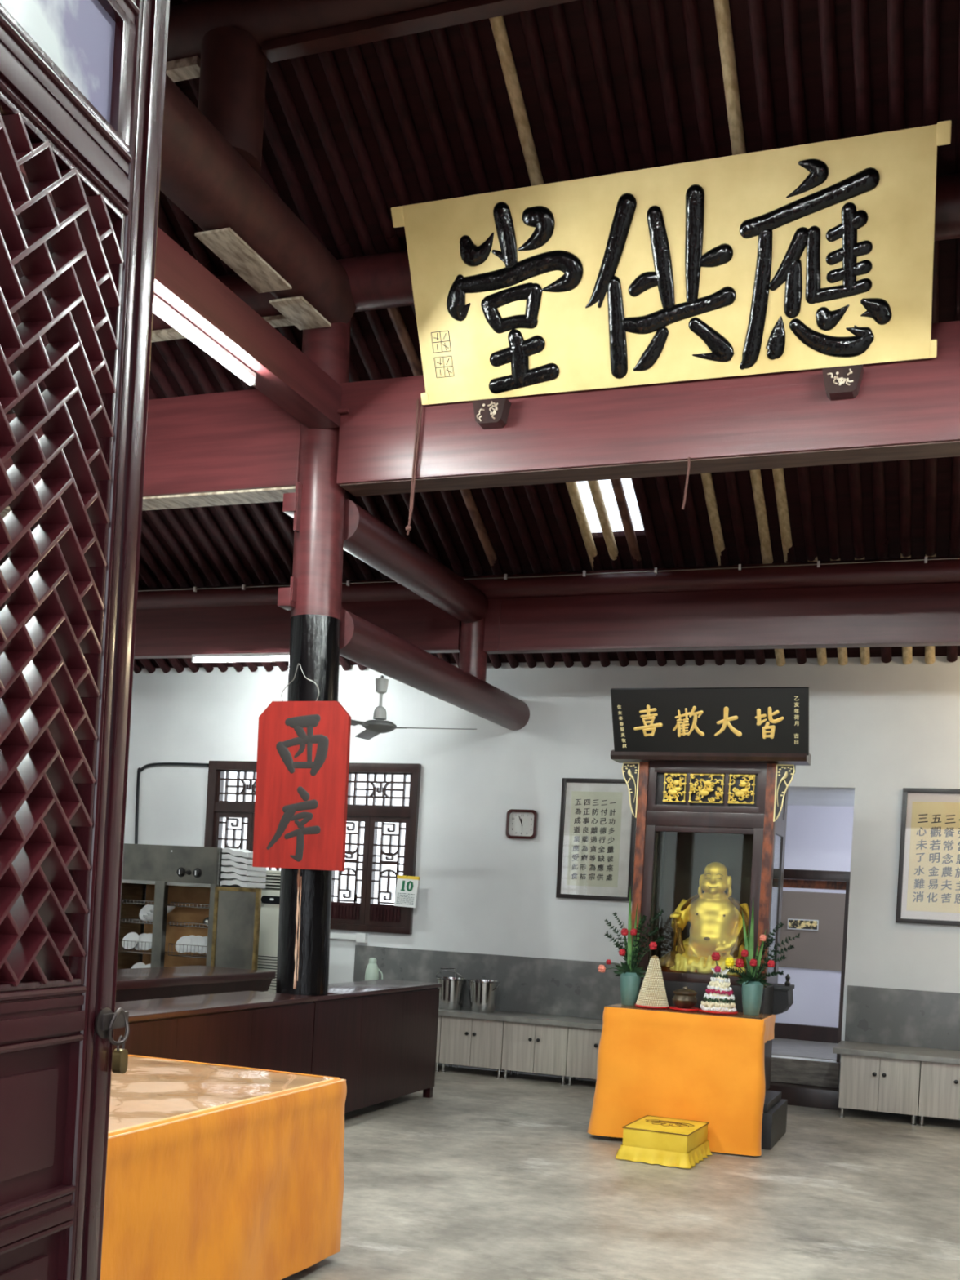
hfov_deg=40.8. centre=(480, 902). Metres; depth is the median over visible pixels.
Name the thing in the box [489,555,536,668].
rafter
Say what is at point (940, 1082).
base cabinet
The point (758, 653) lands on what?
rafter
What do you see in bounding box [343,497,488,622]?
cross beam
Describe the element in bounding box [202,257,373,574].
rafter
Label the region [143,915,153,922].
bowl
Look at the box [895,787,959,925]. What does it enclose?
calligraphy
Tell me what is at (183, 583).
rafter
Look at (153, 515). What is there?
rafter
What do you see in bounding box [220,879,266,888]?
tray
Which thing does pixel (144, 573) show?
rafter
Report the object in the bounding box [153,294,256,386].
lamp
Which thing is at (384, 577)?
rafter
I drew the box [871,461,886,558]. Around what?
rafter
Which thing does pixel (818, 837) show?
wall
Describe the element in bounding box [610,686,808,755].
board
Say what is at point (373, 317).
rafter
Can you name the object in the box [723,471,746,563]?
rafter
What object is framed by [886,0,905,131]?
rafter
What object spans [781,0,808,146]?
rafter
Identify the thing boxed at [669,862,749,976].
statue
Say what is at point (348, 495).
rafter
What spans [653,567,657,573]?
cleat
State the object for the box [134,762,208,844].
cable conduit
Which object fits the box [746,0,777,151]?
rafter
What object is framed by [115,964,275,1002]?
countertop
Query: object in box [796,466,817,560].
rafter
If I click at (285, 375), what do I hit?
cross beam
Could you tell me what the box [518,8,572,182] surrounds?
rafter
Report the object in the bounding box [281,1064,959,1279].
floor
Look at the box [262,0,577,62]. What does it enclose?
ceiling beam
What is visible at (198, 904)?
wire shelf
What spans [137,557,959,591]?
wire
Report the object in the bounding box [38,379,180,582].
rafter
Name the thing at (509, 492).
rafter
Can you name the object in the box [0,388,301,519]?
tie beam
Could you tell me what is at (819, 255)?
plaque
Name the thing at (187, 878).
tall cabinet
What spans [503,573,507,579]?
cleat
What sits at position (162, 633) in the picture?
beam
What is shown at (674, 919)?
cord
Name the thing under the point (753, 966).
flower arrangement
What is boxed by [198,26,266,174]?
post
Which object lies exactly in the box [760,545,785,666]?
rafter
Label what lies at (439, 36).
rafter
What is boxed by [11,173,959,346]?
purlin
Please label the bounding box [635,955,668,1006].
tower
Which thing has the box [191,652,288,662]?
lamp
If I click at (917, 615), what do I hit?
beam
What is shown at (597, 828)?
calligraphy
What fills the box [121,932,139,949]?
dish
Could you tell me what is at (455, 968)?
ladle
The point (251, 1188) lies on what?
table cloth
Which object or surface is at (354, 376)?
rafter
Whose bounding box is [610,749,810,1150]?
shrine
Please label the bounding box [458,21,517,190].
rafter
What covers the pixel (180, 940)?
dish
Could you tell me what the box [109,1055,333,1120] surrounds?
glass tabletop
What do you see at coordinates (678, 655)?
rafter
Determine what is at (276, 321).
board
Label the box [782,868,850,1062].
door frame
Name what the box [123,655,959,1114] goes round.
wall
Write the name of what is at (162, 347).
rafter
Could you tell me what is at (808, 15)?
ceiling
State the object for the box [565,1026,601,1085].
base cabinet
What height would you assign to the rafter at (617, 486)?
1.461 m
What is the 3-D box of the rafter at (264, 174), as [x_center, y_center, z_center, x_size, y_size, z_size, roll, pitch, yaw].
[-1.369,-4.525,7.677,0.080,0.898,1.469,3,0,21]
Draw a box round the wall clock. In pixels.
[505,808,537,839]
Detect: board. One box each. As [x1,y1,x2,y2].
[151,314,293,342]
[166,55,200,82]
[194,227,291,293]
[252,701,351,871]
[269,296,331,329]
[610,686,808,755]
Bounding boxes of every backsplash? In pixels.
[353,945,622,1019]
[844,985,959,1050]
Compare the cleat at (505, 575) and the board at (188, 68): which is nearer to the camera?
the board at (188, 68)
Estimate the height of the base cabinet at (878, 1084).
0.490 m
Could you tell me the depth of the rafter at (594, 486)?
9.72 m
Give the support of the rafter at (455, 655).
on the purlin at (946, 571)
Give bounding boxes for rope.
[405,399,422,535]
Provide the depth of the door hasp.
1.97 m
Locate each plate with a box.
[635,1003,669,1008]
[669,1006,699,1011]
[698,1008,737,1014]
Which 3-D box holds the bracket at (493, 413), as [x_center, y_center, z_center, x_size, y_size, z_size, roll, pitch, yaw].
[0.064,-2.883,7.608,0.210,0.140,0.106,3,0,21]
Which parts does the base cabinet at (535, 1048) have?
leg, door, door, leg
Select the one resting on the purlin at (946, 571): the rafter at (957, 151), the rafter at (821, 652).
the rafter at (821, 652)
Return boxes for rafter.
[8,360,171,585]
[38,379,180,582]
[43,286,236,584]
[133,658,142,673]
[137,581,199,672]
[138,559,157,587]
[138,658,155,673]
[141,576,213,672]
[145,510,204,586]
[148,383,269,582]
[150,351,286,579]
[154,340,293,573]
[154,657,170,673]
[157,201,182,248]
[160,570,227,672]
[161,508,212,584]
[164,195,209,265]
[167,657,184,672]
[169,4,199,102]
[174,337,293,546]
[177,569,243,671]
[182,0,280,198]
[187,573,257,671]
[195,506,251,579]
[198,346,235,391]
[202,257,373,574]
[208,568,273,671]
[219,257,231,275]
[220,572,288,671]
[223,262,385,575]
[237,376,349,578]
[242,568,254,585]
[254,571,271,584]
[263,96,326,248]
[266,57,346,258]
[276,566,288,583]
[278,325,385,524]
[288,569,351,671]
[289,56,377,255]
[317,50,395,252]
[338,238,484,574]
[344,44,412,206]
[348,353,444,564]
[350,313,464,574]
[356,662,367,670]
[373,39,438,202]
[379,571,391,579]
[381,493,415,545]
[386,231,522,573]
[386,306,497,565]
[402,32,465,198]
[430,27,490,194]
[436,653,450,663]
[450,563,501,668]
[452,653,459,666]
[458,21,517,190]
[468,560,519,668]
[488,15,544,186]
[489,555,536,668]
[502,485,537,570]
[507,558,555,667]
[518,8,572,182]
[523,484,562,571]
[533,554,573,667]
[544,483,582,569]
[546,555,591,667]
[547,3,598,177]
[565,481,597,570]
[568,556,610,666]
[581,0,629,173]
[587,480,617,559]
[592,551,629,666]
[608,551,647,666]
[610,479,643,564]
[613,0,657,168]
[630,552,666,666]
[631,477,660,561]
[647,0,687,164]
[652,549,685,666]
[654,475,684,566]
[671,550,704,666]
[676,474,703,560]
[680,0,717,159]
[694,546,724,665]
[700,472,724,565]
[713,0,746,155]
[720,544,745,665]
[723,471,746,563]
[739,544,764,665]
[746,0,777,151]
[749,469,773,563]
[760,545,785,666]
[772,467,792,562]
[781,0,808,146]
[786,542,806,664]
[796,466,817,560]
[807,557,826,666]
[817,0,841,141]
[822,464,840,559]
[830,558,848,665]
[848,462,865,559]
[850,0,871,136]
[854,556,870,665]
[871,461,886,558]
[877,537,891,663]
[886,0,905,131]
[897,459,911,557]
[900,553,911,664]
[923,0,940,156]
[924,152,940,555]
[924,554,935,664]
[946,536,959,662]
[955,1,959,173]
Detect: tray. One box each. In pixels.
[220,873,266,882]
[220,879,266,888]
[221,860,266,871]
[221,866,266,876]
[222,847,253,857]
[222,853,253,864]
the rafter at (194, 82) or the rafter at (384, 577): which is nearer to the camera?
the rafter at (194, 82)
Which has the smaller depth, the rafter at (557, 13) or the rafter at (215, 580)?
the rafter at (557, 13)
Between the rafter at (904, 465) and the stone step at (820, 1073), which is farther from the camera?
the stone step at (820, 1073)
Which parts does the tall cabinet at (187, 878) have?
control panel, knob, knob, knob, open door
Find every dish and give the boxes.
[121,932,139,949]
[131,962,145,968]
[133,933,146,950]
[138,933,152,950]
[139,904,154,920]
[142,964,151,968]
[175,935,192,952]
[181,934,198,952]
[187,935,204,952]
[197,936,207,953]
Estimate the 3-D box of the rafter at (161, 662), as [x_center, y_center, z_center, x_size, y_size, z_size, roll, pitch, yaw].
[-3.296,-2.642,12.307,0.080,0.712,1.169,3,0,21]
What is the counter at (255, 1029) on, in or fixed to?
on the floor at (486, 1176)
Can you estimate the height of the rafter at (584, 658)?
0.712 m
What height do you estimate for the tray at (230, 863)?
0.079 m
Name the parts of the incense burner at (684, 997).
lid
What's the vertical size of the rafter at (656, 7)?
0.898 m
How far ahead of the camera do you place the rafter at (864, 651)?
10.39 m
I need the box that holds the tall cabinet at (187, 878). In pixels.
[117,843,262,969]
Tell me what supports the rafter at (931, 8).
on the purlin at (384, 280)
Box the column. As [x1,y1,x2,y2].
[275,319,351,1002]
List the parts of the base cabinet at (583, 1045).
leg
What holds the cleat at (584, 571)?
attached to the purlin at (946, 571)
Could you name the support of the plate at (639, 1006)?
on the glass
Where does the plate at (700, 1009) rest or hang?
on the glass
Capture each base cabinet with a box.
[435,1015,453,1071]
[439,1015,513,1078]
[501,1021,576,1084]
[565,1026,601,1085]
[838,1053,920,1125]
[918,1061,959,1126]
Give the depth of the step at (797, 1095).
10.38 m
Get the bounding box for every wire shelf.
[118,939,182,954]
[120,898,185,906]
[120,918,184,924]
[168,943,207,958]
[169,921,208,928]
[170,902,208,908]
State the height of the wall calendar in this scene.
0.293 m
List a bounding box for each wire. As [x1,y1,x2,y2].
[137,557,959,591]
[280,663,319,701]
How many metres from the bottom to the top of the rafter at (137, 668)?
0.712 m
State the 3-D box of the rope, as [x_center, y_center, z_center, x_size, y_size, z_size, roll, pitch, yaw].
[-0.400,-2.635,7.811,0.071,0.821,0.028,3,0,21]
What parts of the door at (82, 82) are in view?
panel, panel, rail, rail, pane, rail, rail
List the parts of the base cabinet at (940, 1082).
leg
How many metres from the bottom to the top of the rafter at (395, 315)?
1.461 m
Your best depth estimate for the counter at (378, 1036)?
8.87 m
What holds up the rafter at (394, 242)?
on the purlin at (384, 280)
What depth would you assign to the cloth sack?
9.01 m
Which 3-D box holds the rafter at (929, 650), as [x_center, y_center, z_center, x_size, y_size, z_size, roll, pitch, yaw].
[3.416,-2.270,9.785,0.076,0.718,1.186,3,0,21]
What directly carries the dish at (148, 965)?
on the tall cabinet at (187, 878)
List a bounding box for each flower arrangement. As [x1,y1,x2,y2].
[597,890,664,977]
[724,898,799,987]
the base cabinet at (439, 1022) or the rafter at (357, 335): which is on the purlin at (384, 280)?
the rafter at (357, 335)
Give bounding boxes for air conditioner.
[251,870,280,992]
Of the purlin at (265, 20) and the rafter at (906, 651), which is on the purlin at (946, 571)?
the rafter at (906, 651)
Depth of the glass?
8.40 m
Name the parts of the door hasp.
rose plate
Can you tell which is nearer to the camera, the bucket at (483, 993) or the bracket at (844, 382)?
the bracket at (844, 382)
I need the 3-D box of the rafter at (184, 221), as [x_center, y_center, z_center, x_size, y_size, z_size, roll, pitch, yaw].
[-1.998,-4.560,7.915,0.080,0.898,1.469,3,0,21]
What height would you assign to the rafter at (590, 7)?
0.898 m
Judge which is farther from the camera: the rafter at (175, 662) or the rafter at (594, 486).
the rafter at (175, 662)
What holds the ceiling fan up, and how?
hanging from the cross beam at (363, 642)
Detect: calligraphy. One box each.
[555,777,636,901]
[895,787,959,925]
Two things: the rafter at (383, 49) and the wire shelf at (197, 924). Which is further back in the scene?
the wire shelf at (197, 924)
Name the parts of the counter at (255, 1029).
panel, panel, panel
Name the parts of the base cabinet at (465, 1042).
leg, door, door, leg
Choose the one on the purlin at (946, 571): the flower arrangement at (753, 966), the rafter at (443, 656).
the rafter at (443, 656)
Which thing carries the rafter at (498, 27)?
on the purlin at (384, 280)
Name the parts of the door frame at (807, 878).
head rail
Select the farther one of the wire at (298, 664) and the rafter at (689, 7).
the wire at (298, 664)
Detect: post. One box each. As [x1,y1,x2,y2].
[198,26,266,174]
[458,617,487,682]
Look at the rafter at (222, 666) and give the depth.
12.50 m
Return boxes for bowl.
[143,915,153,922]
[167,906,175,911]
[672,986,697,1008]
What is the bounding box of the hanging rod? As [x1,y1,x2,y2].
[681,457,690,509]
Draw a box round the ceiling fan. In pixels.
[351,675,476,740]
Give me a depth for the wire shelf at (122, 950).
11.80 m
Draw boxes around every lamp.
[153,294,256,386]
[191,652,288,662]
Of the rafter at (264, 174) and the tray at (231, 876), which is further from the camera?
the tray at (231, 876)
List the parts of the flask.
handle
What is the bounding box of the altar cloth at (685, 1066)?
[587,1004,775,1155]
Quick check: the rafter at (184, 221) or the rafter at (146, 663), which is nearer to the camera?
the rafter at (184, 221)
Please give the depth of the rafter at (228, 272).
8.44 m
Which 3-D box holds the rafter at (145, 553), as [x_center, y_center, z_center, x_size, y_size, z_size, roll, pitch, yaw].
[-3.253,-3.591,10.414,0.080,1.454,2.696,3,0,21]
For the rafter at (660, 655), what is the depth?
10.91 m
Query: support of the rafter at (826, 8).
on the purlin at (384, 280)
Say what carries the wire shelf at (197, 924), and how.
attached to the tall cabinet at (187, 878)
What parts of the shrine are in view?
post, frame, post, gilded panel, door frame, header frame, gilded panel, cornice, panel, gilded panel, post, frame, post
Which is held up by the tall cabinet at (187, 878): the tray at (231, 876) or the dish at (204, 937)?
the dish at (204, 937)
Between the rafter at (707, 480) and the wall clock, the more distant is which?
the wall clock
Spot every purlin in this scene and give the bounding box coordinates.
[0,555,959,611]
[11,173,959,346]
[166,0,457,62]
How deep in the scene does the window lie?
12.04 m
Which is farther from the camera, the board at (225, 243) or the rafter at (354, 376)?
the rafter at (354, 376)
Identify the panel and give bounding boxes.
[778,890,845,970]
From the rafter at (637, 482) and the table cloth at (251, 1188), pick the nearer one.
the table cloth at (251, 1188)
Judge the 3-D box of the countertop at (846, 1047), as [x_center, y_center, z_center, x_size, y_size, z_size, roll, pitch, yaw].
[3.757,1.193,9.844,2.000,0.043,0.675,3,0,21]
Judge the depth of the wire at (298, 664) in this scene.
8.02 m
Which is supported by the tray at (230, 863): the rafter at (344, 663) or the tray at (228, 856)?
the tray at (228, 856)
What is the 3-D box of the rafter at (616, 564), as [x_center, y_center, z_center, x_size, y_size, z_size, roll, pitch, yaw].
[1.225,-2.396,10.601,0.080,0.712,1.169,3,0,21]
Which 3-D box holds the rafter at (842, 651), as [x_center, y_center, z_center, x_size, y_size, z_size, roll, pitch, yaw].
[2.788,-2.304,10.022,0.076,0.718,1.186,3,0,21]
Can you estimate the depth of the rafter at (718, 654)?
10.75 m
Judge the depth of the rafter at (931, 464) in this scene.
8.76 m
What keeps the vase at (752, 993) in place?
on the glass
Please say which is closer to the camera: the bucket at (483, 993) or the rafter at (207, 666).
the bucket at (483, 993)
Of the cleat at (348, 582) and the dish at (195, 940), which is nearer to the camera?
the cleat at (348, 582)
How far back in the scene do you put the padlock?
1.99 m
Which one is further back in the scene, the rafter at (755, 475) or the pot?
the pot
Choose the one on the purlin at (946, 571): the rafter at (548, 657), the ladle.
the rafter at (548, 657)
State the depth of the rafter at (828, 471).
9.17 m
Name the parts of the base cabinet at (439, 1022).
leg, door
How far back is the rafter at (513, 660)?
11.42 m
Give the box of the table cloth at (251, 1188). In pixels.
[100,1054,346,1279]
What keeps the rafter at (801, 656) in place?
on the purlin at (946, 571)
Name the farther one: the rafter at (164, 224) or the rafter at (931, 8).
the rafter at (164, 224)
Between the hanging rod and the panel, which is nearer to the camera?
the hanging rod
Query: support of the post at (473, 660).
on the cross beam at (363, 642)
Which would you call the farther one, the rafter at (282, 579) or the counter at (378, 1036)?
the rafter at (282, 579)
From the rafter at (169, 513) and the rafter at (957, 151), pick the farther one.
the rafter at (169, 513)
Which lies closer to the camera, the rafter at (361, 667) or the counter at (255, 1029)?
the counter at (255, 1029)
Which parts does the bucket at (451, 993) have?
handle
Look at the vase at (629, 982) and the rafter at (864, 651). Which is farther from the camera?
the rafter at (864, 651)
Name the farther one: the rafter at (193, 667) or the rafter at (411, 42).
the rafter at (193, 667)
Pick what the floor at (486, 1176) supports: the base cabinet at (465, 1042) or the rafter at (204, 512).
the base cabinet at (465, 1042)
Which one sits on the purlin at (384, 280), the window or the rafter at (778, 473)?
the rafter at (778, 473)
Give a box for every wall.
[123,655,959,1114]
[774,804,853,1027]
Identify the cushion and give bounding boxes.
[615,1115,712,1168]
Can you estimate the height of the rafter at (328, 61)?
0.898 m
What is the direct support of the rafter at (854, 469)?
on the purlin at (384, 280)
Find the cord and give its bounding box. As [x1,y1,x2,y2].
[672,918,676,951]
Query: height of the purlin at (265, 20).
0.300 m
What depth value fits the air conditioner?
11.55 m
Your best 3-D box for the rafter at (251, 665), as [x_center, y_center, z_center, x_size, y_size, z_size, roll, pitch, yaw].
[-2.369,-2.592,11.957,0.080,0.712,1.169,3,0,21]
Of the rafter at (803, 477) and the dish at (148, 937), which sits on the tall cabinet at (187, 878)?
the dish at (148, 937)
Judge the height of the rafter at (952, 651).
0.712 m
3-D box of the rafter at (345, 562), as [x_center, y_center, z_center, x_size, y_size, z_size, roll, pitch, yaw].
[-1.528,-3.497,9.762,0.080,1.454,2.696,3,0,21]
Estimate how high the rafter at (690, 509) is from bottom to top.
1.454 m
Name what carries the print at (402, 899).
attached to the wall calendar
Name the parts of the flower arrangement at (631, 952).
stem, stem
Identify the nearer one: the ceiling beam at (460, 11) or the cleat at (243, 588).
the ceiling beam at (460, 11)
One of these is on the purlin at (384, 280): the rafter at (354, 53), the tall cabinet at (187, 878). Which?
the rafter at (354, 53)
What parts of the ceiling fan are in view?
blade, blade, motor, rod, blade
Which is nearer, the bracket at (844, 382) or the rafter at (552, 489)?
the bracket at (844, 382)
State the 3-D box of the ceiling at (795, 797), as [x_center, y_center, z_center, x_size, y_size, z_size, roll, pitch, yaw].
[3.049,-1.011,11.617,3.800,0.150,1.550,3,0,21]
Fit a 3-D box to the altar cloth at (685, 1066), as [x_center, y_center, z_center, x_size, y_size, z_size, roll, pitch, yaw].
[1.335,1.137,8.486,1.128,0.850,0.604,3,0,21]
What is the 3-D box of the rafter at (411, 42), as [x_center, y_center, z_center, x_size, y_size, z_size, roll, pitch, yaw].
[-0.270,-4.465,7.262,0.080,0.898,1.469,3,0,21]
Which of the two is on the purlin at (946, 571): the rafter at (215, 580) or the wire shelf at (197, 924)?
the rafter at (215, 580)
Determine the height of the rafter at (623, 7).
0.898 m
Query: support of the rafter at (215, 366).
attached to the ceiling at (808, 15)
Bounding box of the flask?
[364,957,382,980]
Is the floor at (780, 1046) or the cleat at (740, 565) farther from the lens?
the floor at (780, 1046)
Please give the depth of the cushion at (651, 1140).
7.71 m
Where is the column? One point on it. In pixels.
(313, 597)
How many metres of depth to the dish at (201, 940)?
11.39 m
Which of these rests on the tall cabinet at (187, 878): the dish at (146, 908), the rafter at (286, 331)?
the dish at (146, 908)
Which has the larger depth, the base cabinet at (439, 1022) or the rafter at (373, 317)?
the base cabinet at (439, 1022)
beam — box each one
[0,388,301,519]
[0,599,461,658]
[19,164,342,428]
[160,73,356,323]
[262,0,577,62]
[336,320,959,496]
[339,608,529,730]
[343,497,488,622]
[483,582,959,653]
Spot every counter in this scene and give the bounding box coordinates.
[112,991,317,1074]
[311,978,442,1113]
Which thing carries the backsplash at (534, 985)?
attached to the wall at (877, 729)
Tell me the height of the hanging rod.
0.292 m
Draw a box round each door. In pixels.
[0,0,169,1279]
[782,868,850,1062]
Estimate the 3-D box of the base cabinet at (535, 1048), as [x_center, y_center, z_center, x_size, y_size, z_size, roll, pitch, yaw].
[0.532,1.283,11.150,0.572,0.495,0.469,3,0,21]
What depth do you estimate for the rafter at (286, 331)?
10.07 m
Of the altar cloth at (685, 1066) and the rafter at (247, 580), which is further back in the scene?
the rafter at (247, 580)
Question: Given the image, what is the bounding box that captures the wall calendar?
[394,875,419,907]
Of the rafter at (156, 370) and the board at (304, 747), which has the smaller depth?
the board at (304, 747)
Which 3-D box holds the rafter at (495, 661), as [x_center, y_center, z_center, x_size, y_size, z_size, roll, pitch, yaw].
[-0.025,-2.464,11.072,0.080,0.712,1.169,3,0,21]
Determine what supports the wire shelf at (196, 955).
attached to the tall cabinet at (187, 878)
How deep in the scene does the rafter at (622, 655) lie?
11.02 m
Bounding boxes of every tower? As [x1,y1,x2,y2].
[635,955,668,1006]
[699,951,736,1012]
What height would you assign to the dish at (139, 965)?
0.153 m
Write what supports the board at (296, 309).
attached to the cross beam at (202, 174)
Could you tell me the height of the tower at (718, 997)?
0.384 m
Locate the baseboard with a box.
[773,1022,838,1043]
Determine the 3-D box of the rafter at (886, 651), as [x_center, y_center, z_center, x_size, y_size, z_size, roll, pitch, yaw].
[3.102,-2.294,9.892,0.080,0.712,1.169,3,0,21]
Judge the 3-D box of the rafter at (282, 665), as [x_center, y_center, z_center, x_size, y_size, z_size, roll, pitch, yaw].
[-2.057,-2.575,11.839,0.080,0.712,1.169,3,0,21]
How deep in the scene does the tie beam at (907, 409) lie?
7.33 m
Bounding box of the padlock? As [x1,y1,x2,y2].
[111,1035,128,1074]
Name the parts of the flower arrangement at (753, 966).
stem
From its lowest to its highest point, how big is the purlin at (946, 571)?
0.220 m
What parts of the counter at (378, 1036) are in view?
panel, panel, panel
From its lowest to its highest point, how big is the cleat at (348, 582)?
0.043 m
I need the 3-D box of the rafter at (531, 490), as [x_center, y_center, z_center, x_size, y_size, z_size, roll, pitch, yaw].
[0.193,-3.403,9.113,0.080,1.454,2.696,3,0,21]
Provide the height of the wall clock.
0.260 m
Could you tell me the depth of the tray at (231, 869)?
11.15 m
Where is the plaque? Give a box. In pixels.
[391,120,951,404]
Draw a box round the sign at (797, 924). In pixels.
[787,918,818,930]
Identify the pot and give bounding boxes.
[203,916,208,926]
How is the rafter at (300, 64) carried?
on the purlin at (384, 280)
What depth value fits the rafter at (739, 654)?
10.68 m
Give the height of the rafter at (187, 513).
1.454 m
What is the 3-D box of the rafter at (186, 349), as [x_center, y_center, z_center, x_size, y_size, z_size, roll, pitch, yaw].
[-1.838,-3.514,9.879,0.080,1.454,2.696,3,0,21]
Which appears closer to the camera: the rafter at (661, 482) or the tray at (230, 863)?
the rafter at (661, 482)
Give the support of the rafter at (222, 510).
attached to the ceiling at (808, 15)
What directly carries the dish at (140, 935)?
on the tall cabinet at (187, 878)
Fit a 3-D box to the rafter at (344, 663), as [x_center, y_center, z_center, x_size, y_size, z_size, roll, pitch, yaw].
[-1.432,-2.541,11.603,0.080,0.712,1.169,3,0,21]
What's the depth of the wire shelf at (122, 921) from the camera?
11.85 m
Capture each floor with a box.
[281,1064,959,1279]
[589,1037,837,1080]
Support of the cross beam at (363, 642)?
attached to the column
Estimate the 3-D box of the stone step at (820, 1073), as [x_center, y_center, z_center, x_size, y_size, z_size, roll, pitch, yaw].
[2.475,1.386,10.656,0.950,0.198,0.060,3,0,21]
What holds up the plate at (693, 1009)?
on the glass
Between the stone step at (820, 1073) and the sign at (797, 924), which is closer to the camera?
the stone step at (820, 1073)
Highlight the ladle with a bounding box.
[440,967,462,1004]
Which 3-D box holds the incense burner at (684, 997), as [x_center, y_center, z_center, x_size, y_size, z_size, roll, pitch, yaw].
[1.347,0.625,8.479,0.164,0.142,0.164,3,0,21]
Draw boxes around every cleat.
[241,584,245,590]
[346,580,350,586]
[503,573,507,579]
[582,570,586,577]
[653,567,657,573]
[737,564,742,570]
[817,560,820,567]
[924,555,927,563]
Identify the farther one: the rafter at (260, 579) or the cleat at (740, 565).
the rafter at (260, 579)
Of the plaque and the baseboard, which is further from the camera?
the baseboard
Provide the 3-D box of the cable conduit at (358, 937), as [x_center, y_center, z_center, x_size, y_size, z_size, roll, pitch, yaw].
[-1.569,0.305,12.200,1.095,0.090,0.059,3,0,21]
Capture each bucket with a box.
[435,969,467,1009]
[467,979,501,1013]
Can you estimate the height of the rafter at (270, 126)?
0.898 m
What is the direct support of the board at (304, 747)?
attached to the column
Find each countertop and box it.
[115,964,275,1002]
[438,1007,602,1030]
[832,1040,959,1064]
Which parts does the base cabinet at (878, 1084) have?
leg, door, door, leg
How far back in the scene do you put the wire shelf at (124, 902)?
11.88 m
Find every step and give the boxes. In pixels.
[767,1081,839,1110]
[769,1057,839,1088]
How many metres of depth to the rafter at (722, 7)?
6.73 m
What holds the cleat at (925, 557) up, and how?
attached to the purlin at (946, 571)
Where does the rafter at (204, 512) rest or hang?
attached to the ceiling at (808, 15)
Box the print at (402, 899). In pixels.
[395,893,414,905]
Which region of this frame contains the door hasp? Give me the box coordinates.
[95,1007,129,1045]
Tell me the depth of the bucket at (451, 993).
11.34 m
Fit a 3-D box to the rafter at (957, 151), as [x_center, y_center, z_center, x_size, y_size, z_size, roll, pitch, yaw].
[2.371,-4.322,6.266,0.080,0.898,1.469,3,0,21]
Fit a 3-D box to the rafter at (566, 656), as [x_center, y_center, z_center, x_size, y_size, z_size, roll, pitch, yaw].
[0.607,-2.430,10.834,0.080,0.712,1.169,3,0,21]
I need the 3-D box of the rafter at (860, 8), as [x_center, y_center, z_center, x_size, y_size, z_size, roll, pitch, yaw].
[1.901,-4.347,6.443,0.080,0.898,1.469,3,0,21]
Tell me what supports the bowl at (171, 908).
on the bowl
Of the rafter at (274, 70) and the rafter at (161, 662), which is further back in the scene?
the rafter at (161, 662)
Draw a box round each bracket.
[472,397,511,429]
[822,364,863,399]
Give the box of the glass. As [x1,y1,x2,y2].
[608,1002,773,1019]
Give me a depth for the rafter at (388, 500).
10.18 m
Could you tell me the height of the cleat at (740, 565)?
0.043 m
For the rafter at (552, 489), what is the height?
1.454 m
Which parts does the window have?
panel, panel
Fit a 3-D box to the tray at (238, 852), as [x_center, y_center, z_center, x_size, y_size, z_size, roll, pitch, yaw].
[-2.055,-0.426,11.277,0.262,0.079,0.320,3,0,21]
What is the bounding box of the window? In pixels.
[204,760,421,934]
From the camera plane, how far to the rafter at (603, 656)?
11.12 m
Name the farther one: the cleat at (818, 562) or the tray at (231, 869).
the tray at (231, 869)
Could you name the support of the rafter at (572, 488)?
on the purlin at (384, 280)
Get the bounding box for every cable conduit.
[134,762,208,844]
[329,933,368,942]
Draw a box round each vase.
[619,972,640,1005]
[741,981,763,1015]
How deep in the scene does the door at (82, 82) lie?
1.84 m
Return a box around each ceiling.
[0,0,959,668]
[787,789,854,806]
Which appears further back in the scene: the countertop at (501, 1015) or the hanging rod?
the countertop at (501, 1015)
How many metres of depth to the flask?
11.64 m
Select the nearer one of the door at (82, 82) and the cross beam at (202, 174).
the door at (82, 82)
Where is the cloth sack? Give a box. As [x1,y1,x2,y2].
[659,951,685,973]
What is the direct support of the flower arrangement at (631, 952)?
in the vase at (629, 982)

